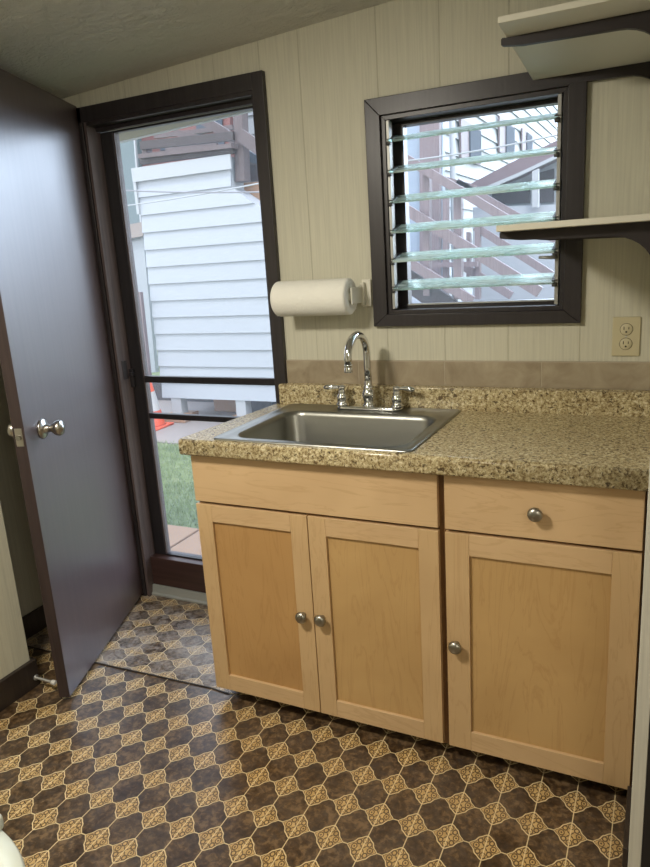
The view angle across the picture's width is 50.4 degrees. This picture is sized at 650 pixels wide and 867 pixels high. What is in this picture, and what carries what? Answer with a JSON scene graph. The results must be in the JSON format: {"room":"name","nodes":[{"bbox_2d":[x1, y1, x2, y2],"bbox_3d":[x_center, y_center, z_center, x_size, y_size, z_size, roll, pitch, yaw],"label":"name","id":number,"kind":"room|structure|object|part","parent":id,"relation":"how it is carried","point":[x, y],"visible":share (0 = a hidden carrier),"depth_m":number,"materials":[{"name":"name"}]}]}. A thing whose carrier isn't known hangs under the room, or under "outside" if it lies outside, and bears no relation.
{"room":"kitchen","nodes":[
{"label":"kitchen","id":0,"kind":"room"},
{"bbox_2d":[0,363,42,678],"bbox_3d":[-1.867,0.063,1.315,0.410,2.500,4.100,3,16,26],"label":"wall","id":1,"kind":"structure","parent":0,"point":[20,592],"depth_m":2.77,"materials":[{"name":"beige paint"}]},
{"bbox_2d":[0,605,46,711],"bbox_3d":[-1.762,1.188,1.529,0.328,0.105,3.990,3,16,26],"label":"baseboard","id":2,"kind":"structure","parent":1,"relation":"attached to","point":[19,682],"depth_m":2.52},
{"bbox_2d":[33,674,56,684],"bbox_3d":[-1.026,0.905,2.534,0.100,0.021,0.022,3,16,26],"label":"door stop","id":3,"kind":"object","parent":1,"relation":"attached to","point":[36,677],"visible":1,"depth_m":2.53,"materials":[{"name":"silver metal"}]},
{"bbox_3d":[-1.034,0.905,2.538,0.082,0.021,0.022,3,16,26],"label":"rod","id":4,"kind":"part","parent":3,"relation":"part of","materials":[{"name":"silver metal"}]},
{"bbox_2d":[0,68,142,696],"bbox_3d":[-0.989,-0.172,2.593,0.189,2.100,0.814,-4,14,0],"label":"door","id":5,"kind":"structure","parent":1,"relation":"in","point":[55,360],"depth_m":2.49,"materials":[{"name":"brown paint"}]},
{"bbox_3d":[-1.036,-0.014,2.343,0.073,0.068,0.068,-2,14,5],"label":"knob","id":6,"kind":"part","parent":5,"relation":"part of","materials":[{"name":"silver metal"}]},
{"bbox_3d":[-0.988,0.013,2.230,0.025,0.060,0.002,-2,14,5],"label":"latch plate","id":7,"kind":"part","parent":5,"relation":"part of","materials":[{"name":"gold metal"}]},
{"bbox_3d":[-0.922,-0.018,2.340,0.073,0.068,0.068,-2,14,5],"label":"knob","id":8,"kind":"part","parent":5,"relation":"part of","materials":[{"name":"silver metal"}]},
{"bbox_2d":[83,122,155,595],"bbox_3d":[-0.868,-0.241,2.998,0.012,2.050,0.072,3,16,26],"label":"trim","id":9,"kind":"structure","parent":1,"relation":"attached to","point":[93,140],"depth_m":2.95,"materials":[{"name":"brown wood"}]},
{"bbox_2d":[121,360,128,379],"bbox_3d":[-0.864,-0.274,2.984,0.002,0.080,0.028,3,16,26],"label":"strike plate","id":10,"kind":"object","parent":1,"relation":"attached to","point":[124,364],"visible":1,"depth_m":2.98,"materials":[{"name":"brown paint"}]},
{"bbox_2d":[153,383,213,401],"bbox_3d":[-0.023,-0.492,8.569,7.200,0.308,0.040,3,16,26],"label":"wall","id":11,"kind":"structure","parent":0,"point":[157,387],"depth_m":9.64,"materials":[{"name":"white wood"}]},
{"bbox_2d":[0,0,392,98],"bbox_3d":[-0.164,-0.946,0.128,4.600,0.444,4.200,3,16,26],"label":"ceiling","id":12,"kind":"structure","parent":0,"point":[63,48],"depth_m":2.17,"materials":[{"name":"white paint"}]},
{"bbox_2d":[138,113,259,199],"bbox_3d":[-1.331,-3.010,7.867,2.294,1.175,1.205,3,16,26],"label":"wooden deck","id":13,"kind":"object","parent":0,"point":[188,145],"visible":0.7,"depth_m":7.30,"materials":[{"name":"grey wood"}]},
{"bbox_3d":[-1.979,-3.124,7.681,0.086,0.177,0.100,3,16,26],"label":"corner post","id":14,"kind":"part","parent":13,"relation":"part of","materials":[{"name":"wood"}]},
{"bbox_3d":[-1.478,-3.119,7.364,1.212,0.138,0.060,3,16,26],"label":"rail","id":15,"kind":"part","parent":13,"relation":"part of","materials":[{"name":"brown wood"}]},
{"bbox_3d":[-1.651,-3.548,8.539,0.767,0.060,0.050,3,16,26],"label":"rail","id":16,"kind":"part","parent":13,"relation":"part of","materials":[{"name":"wood"}]},
{"bbox_3d":[-1.620,-3.703,8.479,1.174,0.095,0.050,3,16,26],"label":"rail","id":17,"kind":"part","parent":13,"relation":"part of","materials":[{"name":"wood"}]},
{"bbox_3d":[-0.868,-2.988,7.179,0.152,0.697,0.120,3,16,26],"label":"post","id":18,"kind":"part","parent":13,"relation":"part of","materials":[{"name":"wood"}]},
{"bbox_3d":[-0.699,-2.929,7.043,0.435,0.364,0.050,3,16,26],"label":"stair rail","id":19,"kind":"part","parent":13,"relation":"part of","materials":[{"name":"brown wood"}]},
{"bbox_2d":[0,595,633,866],"bbox_3d":[-0.061,1.374,0.731,4.700,0.082,4.200,3,16,26],"label":"floor","id":20,"kind":"structure","parent":0,"point":[129,768],"depth_m":2.00,"materials":[{"name":"tile"}]},
{"bbox_2d":[0,814,24,866],"bbox_3d":[-0.662,0.978,1.000,0.517,0.631,0.519,3,16,26],"label":"bin","id":21,"kind":"object","parent":20,"relation":"on","point":[10,855],"visible":1,"depth_m":1.07,"materials":[{"name":"white plastic"}]},
{"bbox_3d":[-0.538,0.633,1.126,0.025,0.028,0.025,3,16,26],"label":"lid knob","id":22,"kind":"part","parent":21,"relation":"part of","materials":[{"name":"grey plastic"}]},
{"bbox_3d":[-0.680,0.704,0.930,0.517,0.065,0.517,3,16,26],"label":"lid","id":23,"kind":"part","parent":21,"relation":"part of","materials":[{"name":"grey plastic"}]},
{"bbox_2d":[27,645,228,693],"bbox_3d":[-0.810,0.896,2.659,1.035,0.002,0.014,3,15,24],"label":"trim","id":24,"kind":"structure","parent":20,"relation":"on","point":[27,645],"depth_m":2.59,"materials":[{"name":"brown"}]},
{"bbox_2d":[152,584,207,605],"bbox_3d":[-0.456,0.743,3.084,0.780,0.048,0.064,3,16,26],"label":"threshold","id":25,"kind":"object","parent":20,"relation":"on","point":[158,590],"visible":0.38,"depth_m":3.16,"materials":[{"name":"silver metal"}]},
{"bbox_2d":[191,455,447,742],"bbox_3d":[0.079,0.452,2.362,0.819,0.898,0.590,3,16,26],"label":"base cabinet","id":26,"kind":"object","parent":20,"relation":"on","point":[324,585],"visible":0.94,"depth_m":2.11,"materials":[{"name":"brown wood"}]},
{"bbox_3d":[-0.213,0.562,2.247,0.404,0.677,0.019,3,16,26],"label":"door","id":27,"kind":"part","parent":26,"relation":"part of","materials":[{"name":"brown wood"}]},
{"bbox_3d":[-0.073,0.572,2.151,0.039,0.039,0.032,3,16,26],"label":"knob","id":28,"kind":"part","parent":26,"relation":"part of","materials":[{"name":"grey metal"}]},
{"bbox_3d":[-0.056,0.160,2.056,0.811,0.159,0.019,3,16,26],"label":"false drawer","id":29,"kind":"part","parent":26,"relation":"part of","materials":[{"name":"brown wood"}]},
{"bbox_3d":[-0.014,0.574,2.122,0.039,0.039,0.032,3,16,26],"label":"knob","id":30,"kind":"part","parent":26,"relation":"part of","materials":[{"name":"grey metal"}]},
{"bbox_3d":[0.153,0.583,2.071,0.404,0.677,0.019,3,16,26],"label":"door","id":31,"kind":"part","parent":26,"relation":"part of","materials":[{"name":"brown wood"}]},
{"bbox_2d":[178,382,649,490],"bbox_3d":[0.269,-0.031,2.131,1.341,0.126,0.591,3,16,26],"label":"countertop","id":32,"kind":"structure","parent":26,"relation":"on","point":[599,438],"depth_m":2.00,"materials":[{"name":"stone"}]},
{"bbox_2d":[214,403,460,452],"bbox_3d":[0.058,0.052,2.241,0.650,0.178,0.527,3,16,26],"label":"sink","id":33,"kind":"object","parent":32,"relation":"in","point":[405,430],"visible":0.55,"depth_m":2.33,"materials":[{"name":"silver metal"}]},
{"bbox_2d":[323,331,414,410],"bbox_3d":[0.144,-0.219,2.371,0.258,0.277,0.232,-7,15,-15],"label":"faucet","id":34,"kind":"object","parent":32,"relation":"on","point":[368,393],"visible":1,"depth_m":2.37,"materials":[{"name":"silver metal"}]},
{"bbox_3d":[0.025,-0.165,2.450,0.065,0.019,0.019,0,15,15],"label":"lever","id":35,"kind":"part","parent":34,"relation":"part of","materials":[{"name":"silver metal"}]},
{"bbox_3d":[0.060,-0.138,2.444,0.047,0.073,0.047,3,16,26],"label":"handle","id":36,"kind":"part","parent":34,"relation":"part of","materials":[{"name":"silver metal"}]},
{"bbox_3d":[0.110,-0.242,2.306,0.025,0.196,0.176,4,16,27],"label":"spout","id":37,"kind":"part","parent":34,"relation":"part of","materials":[{"name":"silver metal"}]},
{"bbox_3d":[0.151,-0.141,2.400,0.047,0.090,0.047,3,16,26],"label":"spout","id":38,"kind":"part","parent":34,"relation":"part of","materials":[{"name":"silver metal"}]},
{"bbox_3d":[0.155,-0.093,2.412,0.243,0.012,0.060,3,16,26],"label":"plate","id":39,"kind":"part","parent":34,"relation":"part of","materials":[{"name":"silver metal"}]},
{"bbox_3d":[0.245,-0.127,2.355,0.047,0.073,0.047,3,16,26],"label":"handle","id":40,"kind":"part","parent":34,"relation":"part of","materials":[{"name":"silver metal"}]},
{"bbox_3d":[0.274,-0.151,2.330,0.065,0.019,0.019,7,18,36],"label":"lever","id":41,"kind":"part","parent":34,"relation":"part of","materials":[{"name":"silver metal"}]},
{"bbox_2d":[442,475,647,788],"bbox_3d":[0.675,0.486,2.076,0.504,0.898,0.590,3,16,26],"label":"base cabinet","id":42,"kind":"object","parent":20,"relation":"on","point":[543,582],"visible":0.92,"depth_m":1.83,"materials":[{"name":"brown wood"}]},
{"bbox_3d":[0.366,0.600,1.940,0.039,0.039,0.032,3,16,26],"label":"knob","id":43,"kind":"part","parent":42,"relation":"part of","materials":[{"name":"grey metal"}]},
{"bbox_3d":[0.532,0.204,1.747,0.039,0.039,0.032,3,16,26],"label":"knob","id":44,"kind":"part","parent":42,"relation":"part of","materials":[{"name":"grey metal"}]},
{"bbox_3d":[0.546,0.194,1.766,0.490,0.159,0.019,3,16,26],"label":"drawer","id":45,"kind":"part","parent":42,"relation":"part of","materials":[{"name":"brown wood"}]},
{"bbox_2d":[62,0,649,382],"bbox_3d":[0.791,-0.325,2.190,4.400,2.500,0.100,3,16,26],"label":"wall","id":46,"kind":"structure","parent":0,"point":[319,77],"depth_m":2.25,"materials":[{"name":"beige wood"}]},
{"bbox_2d":[150,550,205,592],"bbox_3d":[-0.442,0.643,3.096,0.761,0.137,0.104,3,16,26],"label":"door sill","id":47,"kind":"structure","parent":46,"relation":"attached to","point":[167,570],"depth_m":3.15,"materials":[{"name":"brown paint"}]},
{"bbox_2d":[108,105,251,140],"bbox_3d":[-0.323,-1.445,2.859,5.500,0.295,0.650,3,16,26],"label":"roof eave","id":48,"kind":"object","parent":46,"relation":"attached to","point":[138,133],"depth_m":3.39},
{"bbox_2d":[120,110,252,142],"bbox_3d":[-0.181,-1.567,3.140,5.500,0.385,0.020,3,16,26],"label":"roof eave","id":49,"kind":"object","parent":48,"relation":"attached to","point":[249,111],"depth_m":3.39,"materials":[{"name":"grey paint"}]},
{"bbox_2d":[76,70,287,595],"bbox_3d":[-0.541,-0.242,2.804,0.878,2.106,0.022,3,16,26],"label":"trim","id":50,"kind":"structure","parent":46,"relation":"attached to","point":[255,81],"depth_m":2.55,"materials":[{"name":"brown paint"}]},
{"bbox_2d":[101,106,274,560],"bbox_3d":[-0.507,-0.305,2.850,0.763,1.838,0.058,3,16,26],"label":"door","id":51,"kind":"structure","parent":46,"relation":"in","point":[140,379],"depth_m":2.94,"materials":[{"name":"brown"}]},
{"bbox_2d":[349,279,371,306],"bbox_3d":[0.109,-0.476,2.360,0.038,0.094,0.127,7,18,38],"label":"towel holder","id":52,"kind":"object","parent":46,"relation":"attached to","point":[362,294],"visible":0.96,"depth_m":2.38,"materials":[{"name":"beige paint"}]},
{"bbox_2d":[270,278,356,316],"bbox_3d":[-0.040,-0.469,2.389,0.283,0.123,0.123,3,16,26],"label":"paper towel roll","id":53,"kind":"object","parent":52,"relation":"on","point":[318,297],"visible":0.91,"depth_m":2.34,"materials":[{"name":"white paper"}]},
{"bbox_3d":[0.113,-0.473,2.353,0.014,0.078,0.108,3,16,26],"label":"arm","id":54,"kind":"part","parent":52,"relation":"part of","materials":[{"name":"beige paint"}]},
{"bbox_3d":[0.145,-0.489,2.401,0.034,0.094,0.010,3,16,26],"label":"wall plate","id":55,"kind":"part","parent":52,"relation":"part of","materials":[{"name":"beige paint"}]},
{"bbox_2d":[279,382,649,416],"bbox_3d":[0.413,-0.097,2.356,1.282,0.126,0.043,3,16,26],"label":"backsplash","id":56,"kind":"structure","parent":46,"relation":"attached to","point":[600,402],"depth_m":2.26,"materials":[{"name":"stone"}]},
{"bbox_2d":[286,360,649,389],"bbox_3d":[0.425,-0.204,2.342,1.260,0.086,0.009,3,16,26],"label":"backsplash","id":57,"kind":"structure","parent":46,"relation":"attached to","point":[613,375],"depth_m":2.29,"materials":[{"name":"beige tile"}]},
{"bbox_2d":[364,72,587,326],"bbox_3d":[0.475,-0.719,2.214,0.678,0.727,0.138,3,16,26],"label":"window","id":58,"kind":"structure","parent":46,"relation":"in","point":[387,118],"depth_m":2.19,"materials":[{"name":"brown paint"}]},
{"bbox_3d":[0.466,-0.767,2.190,0.518,0.032,0.092,3,16,26],"label":"louver pane","id":59,"kind":"part","parent":58,"relation":"part of","materials":[{"name":"clear glass"}]},
{"bbox_3d":[0.460,-0.858,2.167,0.518,0.032,0.092,3,16,26],"label":"louver pane","id":60,"kind":"part","parent":58,"relation":"part of","materials":[{"name":"clear glass"}]},
{"bbox_3d":[0.454,-0.949,2.144,0.518,0.032,0.092,3,16,26],"label":"louver pane","id":61,"kind":"part","parent":58,"relation":"part of","materials":[{"name":"clear glass"}]},
{"bbox_3d":[0.483,-0.496,2.258,0.518,0.032,0.092,3,16,26],"label":"louver pane","id":62,"kind":"part","parent":58,"relation":"part of","materials":[{"name":"clear glass"}]},
{"bbox_3d":[0.477,-0.585,2.235,0.518,0.032,0.092,3,16,26],"label":"louver pane","id":63,"kind":"part","parent":58,"relation":"part of","materials":[{"name":"clear glass"}]},
{"bbox_3d":[0.472,-0.676,2.213,0.518,0.032,0.092,3,16,26],"label":"louver pane","id":64,"kind":"part","parent":58,"relation":"part of","materials":[{"name":"clear glass"}]},
{"bbox_3d":[0.497,-0.725,2.258,0.549,0.605,0.040,3,16,26],"label":"stop frame","id":65,"kind":"part","parent":58,"relation":"part of","materials":[{"name":"brown paint"}]},
{"bbox_3d":[0.679,-0.534,2.097,0.059,0.011,0.022,-4,14,1],"label":"operator handle","id":66,"kind":"part","parent":58,"relation":"part of","materials":[{"name":"silver metal"}]},
{"bbox_2d":[611,317,640,355],"bbox_3d":[0.906,-0.292,2.079,0.078,0.118,0.009,3,16,26],"label":"wall outlet","id":67,"kind":"object","parent":46,"relation":"attached to","point":[626,331],"visible":1,"depth_m":2.08,"materials":[{"name":"beige plastic"}]},
{"bbox_2d":[619,338,631,349],"bbox_3d":[0.907,-0.270,2.082,0.036,0.036,0.003,3,16,26],"label":"receptacle","id":68,"kind":"object","parent":67,"relation":"attached to","point":[624,343],"depth_m":2.08,"materials":[{"name":"beige plastic"}]},
{"bbox_2d":[620,323,632,334],"bbox_3d":[0.904,-0.312,2.071,0.036,0.036,0.003,3,16,26],"label":"receptacle","id":69,"kind":"object","parent":67,"relation":"attached to","point":[625,328],"depth_m":2.07,"materials":[{"name":"beige plastic"}]},
{"bbox_2d":[628,466,649,866],"bbox_3d":[0.826,-0.226,1.682,0.028,2.450,0.800,3,16,26],"label":"wall","id":70,"kind":"structure","parent":0,"point":[642,722],"depth_m":1.53,"materials":[{"name":"beige paint"}]},
{"bbox_2d":[496,214,649,254],"bbox_3d":[0.689,-0.473,1.826,0.366,0.168,0.495,3,16,26],"label":"wall shelf","id":71,"kind":"object","parent":70,"relation":"attached to","point":[636,228],"visible":1,"depth_m":1.61,"materials":[{"name":"beige wood"}]},
{"bbox_2d":[498,0,649,86],"bbox_3d":[0.666,-0.908,1.740,0.378,0.197,0.492,3,16,26],"label":"wall shelf","id":72,"kind":"object","parent":70,"relation":"attached to","point":[598,39],"visible":1,"depth_m":1.69,"materials":[{"name":"beige wood"}]},
{"bbox_2d":[622,786,631,866],"bbox_3d":[0.754,0.990,1.724,0.012,0.085,0.215,3,16,26],"label":"baseboard","id":73,"kind":"structure","parent":70,"relation":"attached to","point":[629,788],"depth_m":1.68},
{"bbox_2d":[641,723,649,866],"bbox_3d":[0.870,-0.221,1.650,0.080,2.450,0.780,3,16,26],"label":"trim","id":74,"kind":"structure","parent":70,"relation":"attached to","point":[645,857],"depth_m":1.58,"materials":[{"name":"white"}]},
{"label":"outside","id":75,"kind":"structure","parent":0,"visible":0},
{"bbox_2d":[408,134,556,161],"bbox_3d":[0.952,-1.978,4.810,1.651,0.070,0.012,3,16,26],"label":"clothesline","id":76,"kind":"object","parent":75,"point":[555,134],"visible":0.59,"depth_m":4.74,"materials":[{"name":"grey paint"}]},
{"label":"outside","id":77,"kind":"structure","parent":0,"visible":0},
{"bbox_2d":[152,350,199,528],"bbox_3d":[4.600,-2.114,14.764,30.000,0.100,25.900,3,16,26],"label":"ground","id":78,"kind":"structure","parent":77,"point":[182,471],"depth_m":5.74,"materials":[{"name":"green plant"}]},
{"bbox_2d":[120,138,158,371],"bbox_3d":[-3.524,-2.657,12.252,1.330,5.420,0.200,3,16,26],"label":"house","id":79,"kind":"structure","parent":78,"relation":"on","point":[130,150],"depth_m":11.91,"materials":[{"name":"grey paint"}]},
{"bbox_3d":[-3.462,-3.464,11.913,0.872,0.285,0.060,3,16,26],"label":"window sill","id":80,"kind":"part","parent":79,"relation":"part of","materials":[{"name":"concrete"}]},
{"bbox_2d":[167,524,198,548],"bbox_3d":[-1.366,0.742,4.569,0.768,0.044,0.750,3,16,26],"label":"paving slab","id":81,"kind":"object","parent":78,"relation":"on","point":[177,534],"visible":0.09,"depth_m":4.66,"materials":[{"name":"concrete"}]},
{"bbox_2d":[171,531,201,554],"bbox_3d":[-0.664,0.782,4.231,0.752,0.044,0.750,3,16,26],"label":"paving slab","id":82,"kind":"object","parent":78,"relation":"on","point":[192,544],"depth_m":4.43,"materials":[{"name":"concrete"}]},
{"bbox_2d":[445,105,557,301],"bbox_3d":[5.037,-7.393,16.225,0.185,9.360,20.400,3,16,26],"label":"house","id":83,"kind":"structure","parent":78,"relation":"on","point":[467,141],"depth_m":12.01,"materials":[{"name":"white paint"}]},
{"bbox_2d":[459,119,480,165],"bbox_3d":[2.240,-4.463,10.614,0.030,0.548,1.228,3,16,26],"label":"window","id":84,"kind":"structure","parent":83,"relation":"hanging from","point":[469,140],"depth_m":10.47,"materials":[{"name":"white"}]},
{"bbox_2d":[498,116,514,159],"bbox_3d":[3.388,-5.498,12.883,0.030,0.598,1.360,3,16,26],"label":"window","id":85,"kind":"structure","parent":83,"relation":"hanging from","point":[506,134],"depth_m":12.74,"materials":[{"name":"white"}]},
{"bbox_2d":[521,128,531,150],"bbox_3d":[4.288,-6.187,14.675,0.030,0.420,1.180,3,16,26],"label":"window","id":86,"kind":"structure","parent":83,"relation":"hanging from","point":[526,135],"depth_m":14.51,"materials":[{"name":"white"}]},
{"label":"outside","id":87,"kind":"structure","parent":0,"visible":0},
{"bbox_2d":[156,400,236,444],"bbox_3d":[1.083,-0.173,7.672,14.000,0.012,3.200,3,16,26],"label":"ground","id":88,"kind":"structure","parent":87,"point":[174,432],"depth_m":8.04,"materials":[{"name":"concrete"}]},
{"bbox_2d":[138,292,152,384],"bbox_3d":[-2.108,-0.949,8.116,0.103,1.404,0.050,3,16,26],"label":"wooden post","id":89,"kind":"object","parent":88,"relation":"on","point":[141,299],"visible":0.31,"depth_m":8.03,"materials":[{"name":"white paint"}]},
{"bbox_2d":[150,383,173,430],"bbox_3d":[-2.034,-0.345,7.961,0.368,0.565,0.368,3,16,26],"label":"traffic cone","id":90,"kind":"object","parent":88,"relation":"on","point":[159,423],"visible":0.25,"depth_m":7.91,"materials":[{"name":"orange plastic"}]},
{"bbox_2d":[213,399,235,411],"bbox_3d":[-1.096,-0.386,8.579,0.630,0.228,0.100,3,16,26],"label":"plank","id":91,"kind":"object","parent":88,"relation":"on","point":[219,405],"visible":0.27,"depth_m":8.61,"materials":[{"name":"wood"}]},
{"bbox_2d":[251,401,275,411],"bbox_3d":[-0.758,-0.327,8.238,0.380,0.238,0.170,3,16,26],"label":"crate","id":92,"kind":"object","parent":88,"relation":"on","point":[255,405],"visible":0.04,"depth_m":8.14,"materials":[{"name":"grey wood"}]},
{"bbox_2d":[131,154,420,422],"bbox_3d":[0.293,-1.549,7.418,4.727,2.873,1.152,3,16,26],"label":"shed","id":93,"kind":"object","parent":88,"relation":"on","point":[205,259],"visible":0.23,"depth_m":7.61,"materials":[{"name":"white"}]},
{"bbox_3d":[-1.743,-0.343,8.278,0.140,0.194,0.120,3,16,26],"label":"post","id":94,"kind":"part","parent":93,"relation":"part of","materials":[{"name":"grey paint"}]},
{"bbox_3d":[-0.928,-0.296,7.887,0.130,0.194,0.120,3,16,26],"label":"post","id":95,"kind":"part","parent":93,"relation":"part of","materials":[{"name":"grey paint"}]},
{"bbox_2d":[407,123,554,302],"bbox_3d":[1.510,-2.186,6.781,1.650,1.981,1.355,3,16,26],"label":"stairs","id":96,"kind":"structure","parent":93,"relation":"on","point":[431,180],"depth_m":6.55,"materials":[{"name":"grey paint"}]},
{"bbox_3d":[0.963,-1.873,6.492,0.092,1.133,0.080,3,16,26],"label":"post","id":97,"kind":"part","parent":96,"relation":"part of","materials":[{"name":"brown paint"}]},
{"bbox_3d":[1.159,-2.449,7.614,0.272,1.832,0.080,3,16,26],"label":"post","id":98,"kind":"part","parent":96,"relation":"part of","materials":[{"name":"brown paint"}]},
{"bbox_3d":[1.054,-1.440,6.466,0.701,0.486,0.050,3,16,26],"label":"handrail","id":99,"kind":"part","parent":96,"relation":"part of","materials":[{"name":"brown paint"}]},
{"bbox_3d":[1.295,-1.995,7.388,0.074,1.022,0.080,3,16,26],"label":"post","id":100,"kind":"part","parent":96,"relation":"part of","materials":[{"name":"brown paint"}]},
{"bbox_3d":[1.163,-2.205,6.196,1.017,0.708,0.050,3,16,26],"label":"handrail","id":101,"kind":"part","parent":96,"relation":"part of","materials":[{"name":"brown paint"}]},
{"bbox_3d":[1.235,-1.756,6.391,0.088,1.010,0.080,3,16,26],"label":"post","id":102,"kind":"part","parent":96,"relation":"part of","materials":[{"name":"brown paint"}]},
{"bbox_3d":[1.316,-2.638,7.207,0.542,0.240,0.050,3,16,26],"label":"handrail","id":103,"kind":"part","parent":96,"relation":"part of","materials":[{"name":"brown paint"}]},
{"bbox_3d":[1.553,-1.924,7.452,0.044,0.481,0.080,3,16,26],"label":"post","id":104,"kind":"part","parent":96,"relation":"part of","materials":[{"name":"brown paint"}]},
{"bbox_3d":[1.316,-1.675,6.270,1.291,0.896,0.050,3,16,26],"label":"handrail","id":105,"kind":"part","parent":96,"relation":"part of","materials":[{"name":"brown paint"}]},
{"bbox_3d":[1.615,-1.803,7.283,0.058,0.761,0.080,3,16,26],"label":"post","id":106,"kind":"part","parent":96,"relation":"part of","materials":[{"name":"brown paint"}]},
{"bbox_3d":[1.681,-1.637,7.308,0.622,0.441,0.050,3,16,26],"label":"handrail","id":107,"kind":"part","parent":96,"relation":"part of","materials":[{"name":"brown paint"}]},
{"bbox_3d":[1.896,-2.238,7.032,1.164,0.784,0.050,3,16,26],"label":"handrail","id":108,"kind":"part","parent":96,"relation":"part of","materials":[{"name":"brown paint"}]},
{"bbox_3d":[2.012,-1.828,7.090,0.977,0.698,0.050,3,16,26],"label":"handrail","id":109,"kind":"part","parent":96,"relation":"part of","materials":[{"name":"brown paint"}]},
{"bbox_2d":[449,120,457,299],"bbox_3d":[1.542,-2.530,8.277,0.070,4.226,0.070,3,16,26],"label":"downpipe","id":110,"kind":"object","parent":88,"relation":"on","point":[451,123],"visible":0.02,"depth_m":8.08,"materials":[{"name":"white metal"}]},
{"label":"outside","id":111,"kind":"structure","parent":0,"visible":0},
{"bbox_2d":[471,141,556,300],"bbox_3d":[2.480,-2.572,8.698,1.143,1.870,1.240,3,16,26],"label":"building","id":112,"kind":"structure","parent":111,"point":[534,169],"depth_m":8.32,"materials":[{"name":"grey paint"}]},
{"bbox_3d":[2.436,-2.830,7.979,0.076,0.424,0.080,3,16,26],"label":"post","id":113,"kind":"part","parent":112,"relation":"part of","materials":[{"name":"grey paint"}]},
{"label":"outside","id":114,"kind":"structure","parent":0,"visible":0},
{"bbox_2d":[142,117,234,166],"bbox_3d":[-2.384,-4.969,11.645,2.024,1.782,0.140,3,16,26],"label":"house","id":115,"kind":"structure","parent":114,"point":[227,121],"depth_m":11.48,"materials":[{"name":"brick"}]},
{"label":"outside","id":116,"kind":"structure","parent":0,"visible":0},
{"bbox_2d":[233,112,254,151],"bbox_3d":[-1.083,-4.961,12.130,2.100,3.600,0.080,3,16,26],"label":"house","id":117,"kind":"structure","parent":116,"point":[250,115],"depth_m":12.08,"materials":[{"name":"white"}]},
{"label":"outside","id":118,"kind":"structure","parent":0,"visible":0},
{"bbox_2d":[407,122,444,289],"bbox_3d":[1.036,-2.519,7.783,0.670,2.314,0.100,3,16,26],"label":"wall","id":119,"kind":"structure","parent":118,"point":[413,145],"depth_m":7.65,"materials":[{"name":"white"}]},
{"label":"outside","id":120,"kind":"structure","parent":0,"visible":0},
{"bbox_2d":[126,190,258,192],"bbox_3d":[-1.191,-1.929,5.427,2.460,0.285,0.012,3,16,26],"label":"clothesline","id":121,"kind":"object","parent":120,"point":[126,190],"visible":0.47,"depth_m":5.39,"materials":[{"name":"silver metal"}]},
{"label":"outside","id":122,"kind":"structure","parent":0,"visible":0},
{"bbox_2d":[128,183,258,205],"bbox_3d":[-1.240,-1.960,5.673,2.660,0.093,0.012,3,16,26],"label":"clothesline","id":123,"kind":"object","parent":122,"point":[255,183],"visible":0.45,"depth_m":5.59,"materials":[{"name":"white fabric"}]}
]}

